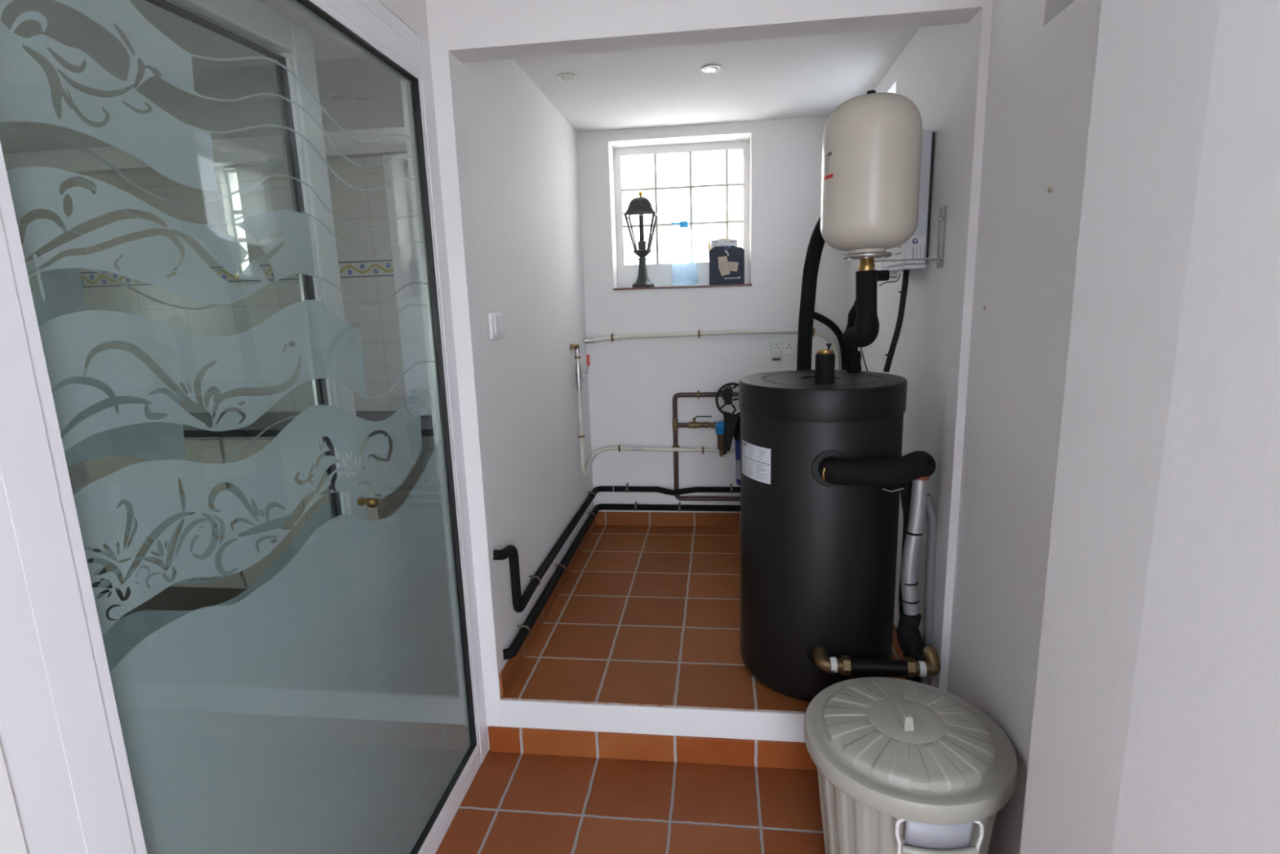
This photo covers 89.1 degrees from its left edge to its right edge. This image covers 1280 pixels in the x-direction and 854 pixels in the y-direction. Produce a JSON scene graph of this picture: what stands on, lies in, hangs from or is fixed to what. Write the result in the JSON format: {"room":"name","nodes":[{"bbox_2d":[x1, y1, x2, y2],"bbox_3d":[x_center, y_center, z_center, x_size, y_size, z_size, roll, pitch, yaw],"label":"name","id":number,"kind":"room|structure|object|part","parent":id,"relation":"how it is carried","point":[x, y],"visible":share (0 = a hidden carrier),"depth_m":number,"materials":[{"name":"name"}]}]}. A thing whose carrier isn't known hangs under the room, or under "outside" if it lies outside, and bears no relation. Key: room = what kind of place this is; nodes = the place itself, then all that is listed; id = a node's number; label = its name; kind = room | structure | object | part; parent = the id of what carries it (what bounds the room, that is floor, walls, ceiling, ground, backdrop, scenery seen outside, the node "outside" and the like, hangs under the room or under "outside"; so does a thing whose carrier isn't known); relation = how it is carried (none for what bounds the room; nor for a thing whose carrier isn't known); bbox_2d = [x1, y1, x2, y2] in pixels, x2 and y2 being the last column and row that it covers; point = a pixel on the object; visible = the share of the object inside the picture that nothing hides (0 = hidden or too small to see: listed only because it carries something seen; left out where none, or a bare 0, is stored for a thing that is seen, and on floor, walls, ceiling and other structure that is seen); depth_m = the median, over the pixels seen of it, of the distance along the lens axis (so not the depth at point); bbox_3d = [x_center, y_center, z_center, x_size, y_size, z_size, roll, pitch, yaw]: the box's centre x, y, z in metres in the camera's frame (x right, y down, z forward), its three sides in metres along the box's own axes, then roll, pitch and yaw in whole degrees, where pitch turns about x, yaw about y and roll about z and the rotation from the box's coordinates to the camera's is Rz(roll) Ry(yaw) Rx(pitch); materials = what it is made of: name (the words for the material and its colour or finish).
{"room":"utility room","nodes":[
{"label":"utility room","id":0,"kind":"room"},
{"bbox_2d":[88,548,247,620],"bbox_3d":[-2.653,1.345,2.320,3.900,0.120,4.400,0,11,7],"label":"floor","id":1,"kind":"structure","parent":0,"point":[172,597],"depth_m":3.79,"materials":[{"name":"brown tile"}]},
{"bbox_2d":[84,436,247,588],"bbox_3d":[-2.788,0.463,4.103,0.900,0.931,0.607,0,11,7],"label":"base cabinet","id":2,"kind":"object","parent":1,"relation":"on","point":[197,449],"visible":0.16,"depth_m":3.82,"materials":[{"name":"beige"}]},
{"bbox_3d":[-3.043,0.484,3.868,0.444,0.836,0.021,0,11,7],"label":"door","id":3,"kind":"part","parent":2,"relation":"part of","materials":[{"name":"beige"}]},
{"bbox_3d":[-2.598,0.481,3.813,0.444,0.836,0.021,0,11,7],"label":"door","id":4,"kind":"part","parent":2,"relation":"part of","materials":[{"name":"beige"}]},
{"bbox_2d":[61,410,433,437],"bbox_3d":[-2.358,-0.021,3.955,3.000,0.040,0.607,0,11,7],"label":"countertop","id":5,"kind":"structure","parent":2,"relation":"on","point":[268,419],"depth_m":3.77,"materials":[{"name":"black"}]},
{"bbox_2d":[382,153,431,415],"bbox_3d":[-1.318,-0.815,3.870,0.200,1.488,0.214,0,11,7],"label":"cabinet","id":6,"kind":"object","parent":5,"relation":"on","point":[398,195],"visible":0.34,"depth_m":3.76,"materials":[{"name":"white plastic"}]},
{"bbox_2d":[222,435,422,587],"bbox_3d":[-1.885,0.458,3.991,0.900,0.931,0.607,0,11,7],"label":"base cabinet","id":7,"kind":"object","parent":1,"relation":"on","point":[388,504],"visible":0.15,"depth_m":3.73,"materials":[{"name":"beige"}]},
{"bbox_3d":[-2.140,0.478,3.756,0.444,0.836,0.021,0,11,7],"label":"door","id":8,"kind":"part","parent":7,"relation":"part of","materials":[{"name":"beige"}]},
{"bbox_3d":[-1.695,0.475,3.701,0.444,0.836,0.021,0,11,7],"label":"door","id":9,"kind":"part","parent":7,"relation":"part of","materials":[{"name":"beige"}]},
{"bbox_2d":[0,0,429,853],"bbox_3d":[-1.002,0.217,0.608,0.314,3.050,3.500,0,11,7],"label":"wall","id":10,"kind":"structure","parent":0,"point":[11,838],"depth_m":0.85,"materials":[{"name":"paint"}]},
{"bbox_2d":[0,0,378,672],"bbox_3d":[-1.022,0.175,1.462,0.120,2.385,1.250,1,11,13],"label":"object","id":11,"kind":"structure","parent":10,"relation":"in","point":[252,24],"depth_m":1.63,"materials":[{"name":"glass"}]},
{"bbox_3d":[-1.085,-0.953,1.247,0.060,0.085,1.080,1,11,13],"label":"rail","id":12,"kind":"part","parent":11,"relation":"part of","materials":[{"name":"white plastic"}]},
{"bbox_3d":[-0.858,0.236,2.054,0.060,0.038,0.038,1,11,13],"label":"knob","id":13,"kind":"part","parent":11,"relation":"part of","materials":[{"name":"gold metal"}]},
{"bbox_2d":[0,0,488,853],"bbox_3d":[-0.762,0.176,1.572,0.072,2.545,1.549,0,11,7],"label":"door","id":14,"kind":"structure","parent":10,"relation":"in","point":[337,706],"depth_m":1.22,"materials":[{"name":"white glass"}]},
{"bbox_3d":[-0.795,-1.000,1.371,0.070,0.068,1.334,0,11,7],"label":"frame rail","id":15,"kind":"part","parent":14,"relation":"part of","materials":[{"name":"white paint"}]},
{"bbox_3d":[-0.802,-1.050,1.329,0.068,0.044,1.399,0,11,7],"label":"frame rail","id":16,"kind":"part","parent":14,"relation":"part of","materials":[{"name":"white plastic"}]},
{"bbox_3d":[-0.722,1.381,1.838,0.070,0.078,1.334,0,11,7],"label":"frame rail","id":17,"kind":"part","parent":14,"relation":"part of","materials":[{"name":"white plastic"}]},
{"bbox_2d":[18,156,435,494],"bbox_3d":[-2.419,-0.515,4.307,3.900,2.950,0.250,0,11,7],"label":"wall","id":18,"kind":"structure","parent":0,"point":[368,283],"depth_m":4.10,"materials":[{"name":"tile"}]},
{"bbox_2d":[31,251,36,259],"bbox_3d":[-3.981,-1.006,4.360,0.110,0.332,0.050,0,11,7],"label":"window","id":19,"kind":"structure","parent":18,"relation":"in","point":[33,255],"depth_m":4.32,"materials":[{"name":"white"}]},
{"bbox_2d":[2,126,407,174],"bbox_3d":[-2.476,-1.648,3.908,3.900,0.130,0.100,0,11,7],"label":"crown molding","id":20,"kind":"structure","parent":18,"relation":"attached to","point":[226,152],"depth_m":3.85,"materials":[{"name":"white paint"}]},
{"bbox_2d":[225,169,247,273],"bbox_3d":[-2.506,-1.278,4.124,0.117,0.654,0.050,0,11,7],"label":"window","id":21,"kind":"structure","parent":18,"relation":"in","point":[236,212],"depth_m":4.10,"materials":[{"name":"white glass"}]},
{"bbox_2d":[0,0,920,153],"bbox_3d":[-1.635,-1.467,1.941,6.050,0.220,5.000,0,11,7],"label":"ceiling","id":22,"kind":"structure","parent":0,"point":[804,77],"depth_m":2.99,"materials":[{"name":"white paint"}]},
{"bbox_2d":[328,93,348,99],"bbox_3d":[-1.451,-1.595,3.126,0.090,0.024,0.090,0,11,7],"label":"recessed light","id":23,"kind":"object","parent":22,"relation":"in","point":[333,95],"visible":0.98,"depth_m":3.11,"materials":[{"name":"white plastic"}]},
{"bbox_2d":[351,94,370,101],"bbox_3d":[-1.356,-1.605,3.159,0.090,0.024,0.090,0,11,7],"label":"recessed light","id":24,"kind":"object","parent":22,"relation":"in","point":[356,97],"visible":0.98,"depth_m":3.15,"materials":[{"name":"white plastic"}]},
{"bbox_2d":[557,73,577,81],"bbox_3d":[-0.331,-1.598,2.962,0.090,0.024,0.090,0,11,7],"label":"recessed light","id":25,"kind":"object","parent":22,"relation":"in","point":[566,77],"visible":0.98,"depth_m":2.95,"materials":[{"name":"white plastic"}]},
{"bbox_2d":[701,64,720,72],"bbox_3d":[0.317,-1.606,2.906,0.090,0.030,0.090,0,11,7],"label":"recessed light","id":26,"kind":"object","parent":22,"relation":"in","point":[711,68],"visible":0.98,"depth_m":2.89,"materials":[{"name":"white plastic"}]},
{"bbox_2d":[462,58,594,659],"bbox_3d":[-0.495,-0.359,3.468,0.123,3.050,2.185,0,11,7],"label":"wall","id":27,"kind":"structure","parent":0,"point":[523,153],"depth_m":2.92,"materials":[{"name":"paint"}]},
{"bbox_2d":[488,312,503,338],"bbox_3d":[-0.546,-0.387,2.482,0.018,0.094,0.119,0,11,7],"label":"light switch","id":28,"kind":"object","parent":27,"relation":"attached to","point":[495,320],"visible":1,"depth_m":2.45,"materials":[{"name":"white plastic"}]},
{"bbox_2d":[499,517,595,695],"bbox_3d":[-0.420,0.810,3.469,0.010,0.092,1.955,0,11,7],"label":"baseboard","id":29,"kind":"structure","parent":27,"relation":"attached to","point":[509,669],"depth_m":2.99,"materials":[{"name":"ceramic"}]},
{"bbox_2d":[569,343,590,471],"bbox_3d":[-0.351,-0.105,3.846,0.120,0.771,0.063,-11,14,-38],"label":"pipe","id":30,"kind":"object","parent":27,"relation":"attached to","point":[579,375],"visible":1,"depth_m":3.83,"materials":[{"name":"beige metal"}]},
{"bbox_3d":[-0.303,-0.390,3.805,0.015,0.065,0.010,0,11,7],"label":"red lever","id":31,"kind":"part","parent":30,"relation":"part of","materials":[{"name":"red plastic"}]},
{"bbox_2d":[492,483,740,612],"bbox_3d":[0.196,0.451,3.332,1.282,0.356,1.934,0,11,7],"label":"pipe","id":32,"kind":"object","parent":27,"relation":"attached to","point":[520,602],"visible":0.99,"depth_m":3.25,"materials":[{"name":"black plastic"}]},
{"bbox_2d":[502,501,740,659],"bbox_3d":[0.203,0.711,3.393,1.286,0.058,1.915,0,11,7],"label":"pipe","id":33,"kind":"object","parent":27,"relation":"attached to","point":[524,631],"visible":0.99,"depth_m":3.64,"materials":[{"name":"black plastic"}]},
{"bbox_2d":[435,749,825,853],"bbox_3d":[0.153,1.667,0.756,2.250,0.120,3.500,0,11,7],"label":"floor","id":34,"kind":"structure","parent":0,"point":[514,802],"depth_m":2.25,"materials":[{"name":"tile"}]},
{"bbox_2d":[804,676,1017,853],"bbox_3d":[0.742,1.065,1.842,0.543,0.606,0.553,0,11,7],"label":"dustbin","id":35,"kind":"object","parent":34,"relation":"on","point":[904,766],"visible":1,"depth_m":1.68,"materials":[{"name":"plastic"}]},
{"bbox_3d":[0.723,0.786,1.808,0.027,0.044,0.138,-1,11,1],"label":"lid handle","id":36,"kind":"part","parent":35,"relation":"part of","materials":[{"name":"plastic"}]},
{"bbox_3d":[0.724,0.983,1.573,0.158,0.075,0.018,-1,11,4],"label":"recess panel","id":37,"kind":"part","parent":35,"relation":"part of","materials":[{"name":"grey plastic"}]},
{"bbox_2d":[425,0,992,749],"bbox_3d":[0.372,-0.191,2.214,2.150,2.950,0.115,0,11,7],"label":"door frame","id":38,"kind":"structure","parent":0,"point":[460,31],"depth_m":2.06,"materials":[{"name":"paint"}]},
{"bbox_2d":[488,725,817,769],"bbox_3d":[0.255,1.216,2.445,1.707,0.107,0.011,0,11,7],"label":"baseboard","id":39,"kind":"structure","parent":38,"relation":"attached to","point":[649,747],"depth_m":2.46,"materials":[{"name":"tile"}]},
{"bbox_2d":[499,524,921,713],"bbox_3d":[0.448,0.851,3.382,2.000,0.008,1.998,0,11,7],"label":"floor","id":40,"kind":"structure","parent":0,"point":[644,615],"depth_m":2.98,"materials":[{"name":"tile"}]},
{"bbox_2d":[796,217,825,369],"bbox_3d":[0.811,-0.042,2.834,0.261,1.931,0.063,0,11,7],"label":"riser pipe","id":41,"kind":"object","parent":40,"relation":"on","point":[813,255],"visible":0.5,"depth_m":2.72,"materials":[{"name":"black plastic"}]},
{"bbox_2d":[738,369,907,701],"bbox_3d":[0.699,0.395,2.571,0.610,1.180,0.610,0,11,7],"label":"water tank","id":42,"kind":"object","parent":40,"relation":"on","point":[818,557],"visible":0.87,"depth_m":2.32,"materials":[{"name":"black"}]},
{"bbox_2d":[742,441,769,479],"bbox_3d":[0.421,0.129,2.402,0.014,0.119,0.180,-6,12,-22],"label":"print","id":43,"kind":"object","parent":42,"relation":"attached to","point":[756,456],"depth_m":2.38,"materials":[{"name":"grey paper"}]},
{"bbox_3d":[0.683,-0.129,2.468,0.610,0.112,0.610,0,11,7],"label":"lid","id":44,"kind":"part","parent":42,"relation":"part of","materials":[{"name":"black"}]},
{"bbox_2d":[814,342,835,384],"bbox_3d":[0.658,-0.224,2.313,0.072,0.148,0.072,0,11,7],"label":"outlet","id":45,"kind":"object","parent":42,"relation":"on","point":[824,357],"visible":0.91,"depth_m":2.29,"materials":[{"name":"black plastic"}]},
{"bbox_2d":[844,269,900,373],"bbox_3d":[0.894,-0.389,2.528,0.119,0.425,0.177,-6,12,-23],"label":"pipe","id":46,"kind":"object","parent":42,"relation":"attached to","point":[853,356],"visible":0.56,"depth_m":2.56,"materials":[{"name":"black"}]},
{"bbox_2d":[813,644,940,677],"bbox_3d":[0.831,0.812,2.288,0.423,0.106,0.106,0,11,7],"label":"pipe","id":47,"kind":"object","parent":42,"relation":"attached to","point":[908,667],"visible":1,"depth_m":2.25,"materials":[{"name":"black"}]},
{"bbox_2d":[817,450,936,492],"bbox_3d":[0.796,0.142,2.172,0.383,0.124,0.132,0,11,7],"label":"pipe","id":48,"kind":"object","parent":42,"relation":"attached to","point":[913,465],"visible":1,"depth_m":2.12,"materials":[{"name":"black plastic"}]},
{"bbox_2d":[895,475,929,661],"bbox_3d":[0.956,0.499,2.242,0.119,0.714,0.082,6,13,33],"label":"pipe","id":49,"kind":"object","parent":48,"relation":"attached to","point":[910,642],"visible":0.91,"depth_m":2.24,"materials":[{"name":"grey metal"}]},
{"bbox_2d":[898,480,921,682],"bbox_3d":[0.973,0.596,2.336,0.118,0.867,0.064,0,11,7],"label":"insulated pipe","id":50,"kind":"object","parent":40,"relation":"on","point":[905,493],"visible":0.16,"depth_m":2.28,"materials":[{"name":"black plastic"}]},
{"bbox_2d":[577,116,850,512],"bbox_3d":[0.487,-0.594,4.252,1.637,2.950,0.333,0,11,7],"label":"wall","id":51,"kind":"structure","parent":0,"point":[633,383],"depth_m":4.08,"materials":[{"name":"paint"}]},
{"bbox_2d":[582,444,735,475],"bbox_3d":[0.100,0.174,4.200,1.000,0.108,0.321,-4,11,-13],"label":"pipe","id":52,"kind":"object","parent":51,"relation":"attached to","point":[619,447],"visible":0.94,"depth_m":4.21,"materials":[{"name":"beige"}]},
{"bbox_2d":[595,511,740,526],"bbox_3d":[0.503,0.614,4.315,1.637,0.095,0.010,0,11,7],"label":"baseboard","id":53,"kind":"structure","parent":51,"relation":"attached to","point":[602,517],"depth_m":4.35,"materials":[{"name":"tile"}]},
{"bbox_2d":[613,140,750,288],"bbox_3d":[0.276,-1.354,4.220,0.855,0.870,0.150,0,11,7],"label":"window","id":54,"kind":"structure","parent":51,"relation":"in","point":[704,185],"depth_m":4.14,"materials":[{"name":"glass"},{"name":"white painted wood"}]},
{"bbox_2d":[613,284,751,289],"bbox_3d":[0.260,-0.873,4.057,0.865,0.011,0.032,0,11,7],"label":"window sill","id":55,"kind":"structure","parent":51,"relation":"attached to","point":[731,285],"depth_m":4.04,"materials":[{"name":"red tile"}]},
{"bbox_2d":[707,242,744,284],"bbox_3d":[0.536,-1.023,4.059,0.226,0.265,0.110,0,11,7],"label":"gift bag","id":56,"kind":"object","parent":55,"relation":"on","point":[726,263],"depth_m":4.03,"materials":[{"name":"blue"}]},
{"bbox_3d":[0.445,-1.032,4.104,0.032,0.260,0.008,0,11,7],"label":"wooden strip","id":57,"kind":"part","parent":56,"relation":"part of","materials":[{"name":"beige wood"}]},
{"bbox_2d":[711,239,737,248],"bbox_3d":[0.525,-1.028,4.050,0.164,0.269,0.005,0,11,7],"label":"paper sheet","id":58,"kind":"object","parent":56,"relation":"in","point":[725,242],"visible":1,"depth_m":4.03,"materials":[{"name":"white paper"}]},
{"bbox_2d":[671,390,740,501],"bbox_3d":[0.525,0.125,4.198,0.638,0.735,0.046,0,11,7],"label":"copper pipe","id":59,"kind":"object","parent":51,"relation":"attached to","point":[676,424],"visible":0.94,"depth_m":4.20,"materials":[{"name":"gold metal"}]},
{"bbox_3d":[0.401,-0.060,4.163,0.115,0.022,0.014,1,11,15],"label":"black lever","id":60,"kind":"part","parent":59,"relation":"part of","materials":[{"name":"black plastic"}]},
{"bbox_2d":[709,420,726,456],"bbox_3d":[0.504,0.072,4.144,0.078,0.228,0.123,-7,12,-26],"label":"filter","id":61,"kind":"object","parent":59,"relation":"attached to","point":[719,426],"visible":0.88,"depth_m":4.10,"materials":[{"name":"blue plastic"}]},
{"bbox_2d":[716,434,724,449],"bbox_3d":[0.515,0.093,4.128,0.052,0.102,0.052,0,11,7],"label":"bowl","id":62,"kind":"object","parent":61,"relation":"on","point":[720,437],"depth_m":4.11,"materials":[{"name":"brown"}]},
{"bbox_2d":[583,327,839,369],"bbox_3d":[0.445,-0.350,4.084,1.600,0.521,0.098,0,11,7],"label":"pipe","id":63,"kind":"object","parent":51,"relation":"attached to","point":[586,340],"visible":0.87,"depth_m":4.05,"materials":[{"name":"beige plastic"}]},
{"bbox_2d":[715,382,740,451],"bbox_3d":[0.576,-0.077,4.072,0.204,0.427,0.197,0,11,7],"label":"wrench","id":64,"kind":"object","parent":51,"relation":"hanging from","point":[731,420],"visible":0.77,"depth_m":3.98,"materials":[{"name":"black plastic"}]},
{"bbox_3d":[0.561,0.025,4.007,0.099,0.252,0.018,0,11,7],"label":"handle","id":65,"kind":"part","parent":64,"relation":"part of","materials":[{"name":"black plastic"}]},
{"bbox_2d":[733,415,740,485],"bbox_3d":[0.653,0.145,4.111,0.124,0.438,0.150,0,11,7],"label":"filter","id":66,"kind":"object","parent":51,"relation":"attached to","point":[736,435],"visible":0.32,"depth_m":4.07,"materials":[{"name":"blue plastic"}]},
{"bbox_2d":[735,459,740,479],"bbox_3d":[0.655,0.262,4.121,0.096,0.124,0.096,0,11,7],"label":"clear bowl","id":67,"kind":"object","parent":66,"relation":"on","point":[737,461],"depth_m":4.09,"materials":[{"name":"grey"}]},
{"bbox_2d":[768,340,782,360],"bbox_3d":[0.845,-0.473,4.034,0.084,0.126,0.053,0,11,7],"label":"wall socket","id":68,"kind":"object","parent":51,"relation":"attached to","point":[775,347],"visible":1,"depth_m":4.01,"materials":[{"name":"white plastic"}]},
{"bbox_3d":[0.847,-0.498,4.051,0.084,0.084,0.010,0,11,7],"label":"plate","id":69,"kind":"part","parent":68,"relation":"part of","materials":[{"name":"white plastic"}]},
{"bbox_2d":[782,341,795,355],"bbox_3d":[0.926,-0.492,4.041,0.084,0.084,0.013,0,11,7],"label":"wall socket","id":70,"kind":"object","parent":51,"relation":"attached to","point":[788,347],"visible":0.98,"depth_m":4.04,"materials":[{"name":"white plastic"}]},
{"bbox_2d":[813,311,846,369],"bbox_3d":[1.141,-0.460,3.994,0.284,0.528,0.041,0,11,7],"label":"pipe","id":71,"kind":"object","parent":51,"relation":"attached to","point":[818,317],"visible":0.58,"depth_m":3.95,"materials":[{"name":"black plastic"}]},
{"bbox_3d":[0.271,-0.891,4.153,0.855,0.012,0.162,0,11,7],"label":"window sill","id":72,"kind":"structure","parent":51,"relation":"attached to","visible":0},
{"bbox_2d":[622,191,658,287],"bbox_3d":[0.012,-1.179,4.102,0.209,0.588,0.210,0,11,7],"label":"lantern","id":73,"kind":"object","parent":72,"relation":"on","point":[641,207],"visible":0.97,"depth_m":4.08,"materials":[{"name":"black metal"}]},
{"bbox_3d":[0.011,-1.220,4.094,0.173,0.206,0.173,0,11,7],"label":"glass","id":74,"kind":"part","parent":73,"relation":"part of","materials":[{"name":"clear glass"}]},
{"bbox_2d":[671,221,697,286],"bbox_3d":[0.279,-1.087,4.088,0.168,0.396,0.168,0,11,7],"label":"water bottle","id":75,"kind":"object","parent":72,"relation":"on","point":[682,224],"visible":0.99,"depth_m":4.05,"materials":[{"name":"plastic"}]},
{"bbox_2d":[842,270,879,347],"bbox_3d":[0.812,-0.427,2.375,0.088,0.280,0.154,-4,11,-11],"label":"pipe","id":76,"kind":"object","parent":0,"point":[865,330],"visible":1,"depth_m":2.31,"materials":[{"name":"black plastic"}]},
{"bbox_2d":[820,90,922,271],"bbox_3d":[0.798,-0.840,2.261,0.325,0.608,0.325,0,11,7],"label":"vessel","id":77,"kind":"object","parent":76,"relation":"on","point":[872,141],"visible":1,"depth_m":2.13,"materials":[{"name":"beige metal"}]},
{"bbox_2d":[825,151,831,173],"bbox_3d":[0.638,-0.896,2.206,0.001,0.064,0.040,-5,11,-14],"label":"print","id":78,"kind":"object","parent":77,"relation":"on","point":[828,154],"depth_m":2.20,"materials":[{"name":"grey paper"}]},
{"bbox_2d":[849,0,1101,853],"bbox_3d":[1.319,-0.317,2.707,0.390,2.950,3.250,0,11,7],"label":"wall","id":79,"kind":"structure","parent":0,"point":[1042,62],"depth_m":1.81,"materials":[{"name":"paint"}]},
{"bbox_2d":[880,129,935,271],"bbox_3d":[1.059,-0.875,2.594,0.089,0.490,0.391,0,11,7],"label":"control box","id":80,"kind":"object","parent":79,"relation":"attached to","point":[917,246],"visible":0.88,"depth_m":2.43,"materials":[{"name":"white plastic"}]},
{"bbox_2d":[883,270,909,372],"bbox_3d":[1.018,-0.419,2.569,0.119,0.401,0.036,-8,13,-31],"label":"cable bundle","id":81,"kind":"object","parent":80,"relation":"hanging from","point":[903,292],"visible":0.99,"depth_m":2.56,"materials":[{"name":"black plastic"}]},
{"bbox_3d":[1.060,-0.642,2.640,0.078,0.016,0.391,0,11,7],"label":"trim","id":82,"kind":"part","parent":80,"relation":"part of","materials":[{"name":"grey metal"}]},
{"bbox_2d":[911,244,924,258],"bbox_3d":[1.047,-0.657,2.445,0.044,0.050,0.001,0,11,7],"label":"print","id":83,"kind":"object","parent":80,"relation":"on","point":[917,251],"depth_m":2.44,"materials":[{"name":"grey paper"}]},
{"bbox_3d":[1.098,-0.884,2.589,0.011,0.456,0.367,0,11,7],"label":"plate","id":84,"kind":"part","parent":80,"relation":"part of","materials":[{"name":"metal"}]},
{"bbox_2d":[874,205,946,267],"bbox_3d":[0.952,-0.667,2.304,0.234,0.207,0.078,0,11,7],"label":"wall bracket","id":85,"kind":"object","parent":79,"relation":"attached to","point":[942,218],"visible":0.95,"depth_m":2.29,"materials":[{"name":"grey metal"}]},
{"bbox_3d":[0.949,-0.592,2.305,0.227,0.006,0.050,0,11,7],"label":"arm","id":86,"kind":"part","parent":85,"relation":"part of","materials":[{"name":"grey metal"}]},
{"bbox_3d":[1.066,-0.670,2.301,0.007,0.207,0.056,0,11,7],"label":"wall plate","id":87,"kind":"part","parent":85,"relation":"part of","materials":[{"name":"grey metal"}]},
{"bbox_2d":[921,493,937,685],"bbox_3d":[1.035,0.628,2.355,0.062,0.790,0.086,0,11,7],"label":"hose","id":88,"kind":"object","parent":79,"relation":"attached to","point":[931,512],"visible":0.66,"depth_m":2.32,"materials":[{"name":"grey"}]},
{"bbox_2d":[1047,186,1052,193],"bbox_3d":[0.978,-0.565,1.552,0.004,0.014,0.014,0,11,7],"label":"plug","id":89,"kind":"object","parent":79,"relation":"attached to","point":[1050,189],"visible":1,"depth_m":1.55,"materials":[{"name":"beige plastic"}]},
{"bbox_2d":[1019,0,1279,853],"bbox_3d":[1.071,0.292,-0.100,0.900,3.050,2.589,0,11,7],"label":"wall","id":90,"kind":"structure","parent":0,"point":[1155,729],"depth_m":0.91,"materials":[{"name":"paint"}]},
{"label":"outside","id":91,"kind":"structure","parent":0,"visible":0},
{"bbox_3d":[-0.452,1.484,2.591,60.000,0.170,80.000,0,11,7],"label":"ground","id":92,"kind":"structure","parent":91,"visible":0},
{"bbox_2d":[498,699,804,742],"bbox_3d":[0.453,1.013,3.411,2.000,0.322,2.003,0,11,7],"label":"sill","id":93,"kind":"structure","parent":92,"relation":"on","point":[685,722],"depth_m":2.45,"materials":[{"name":"paint"}]}
]}

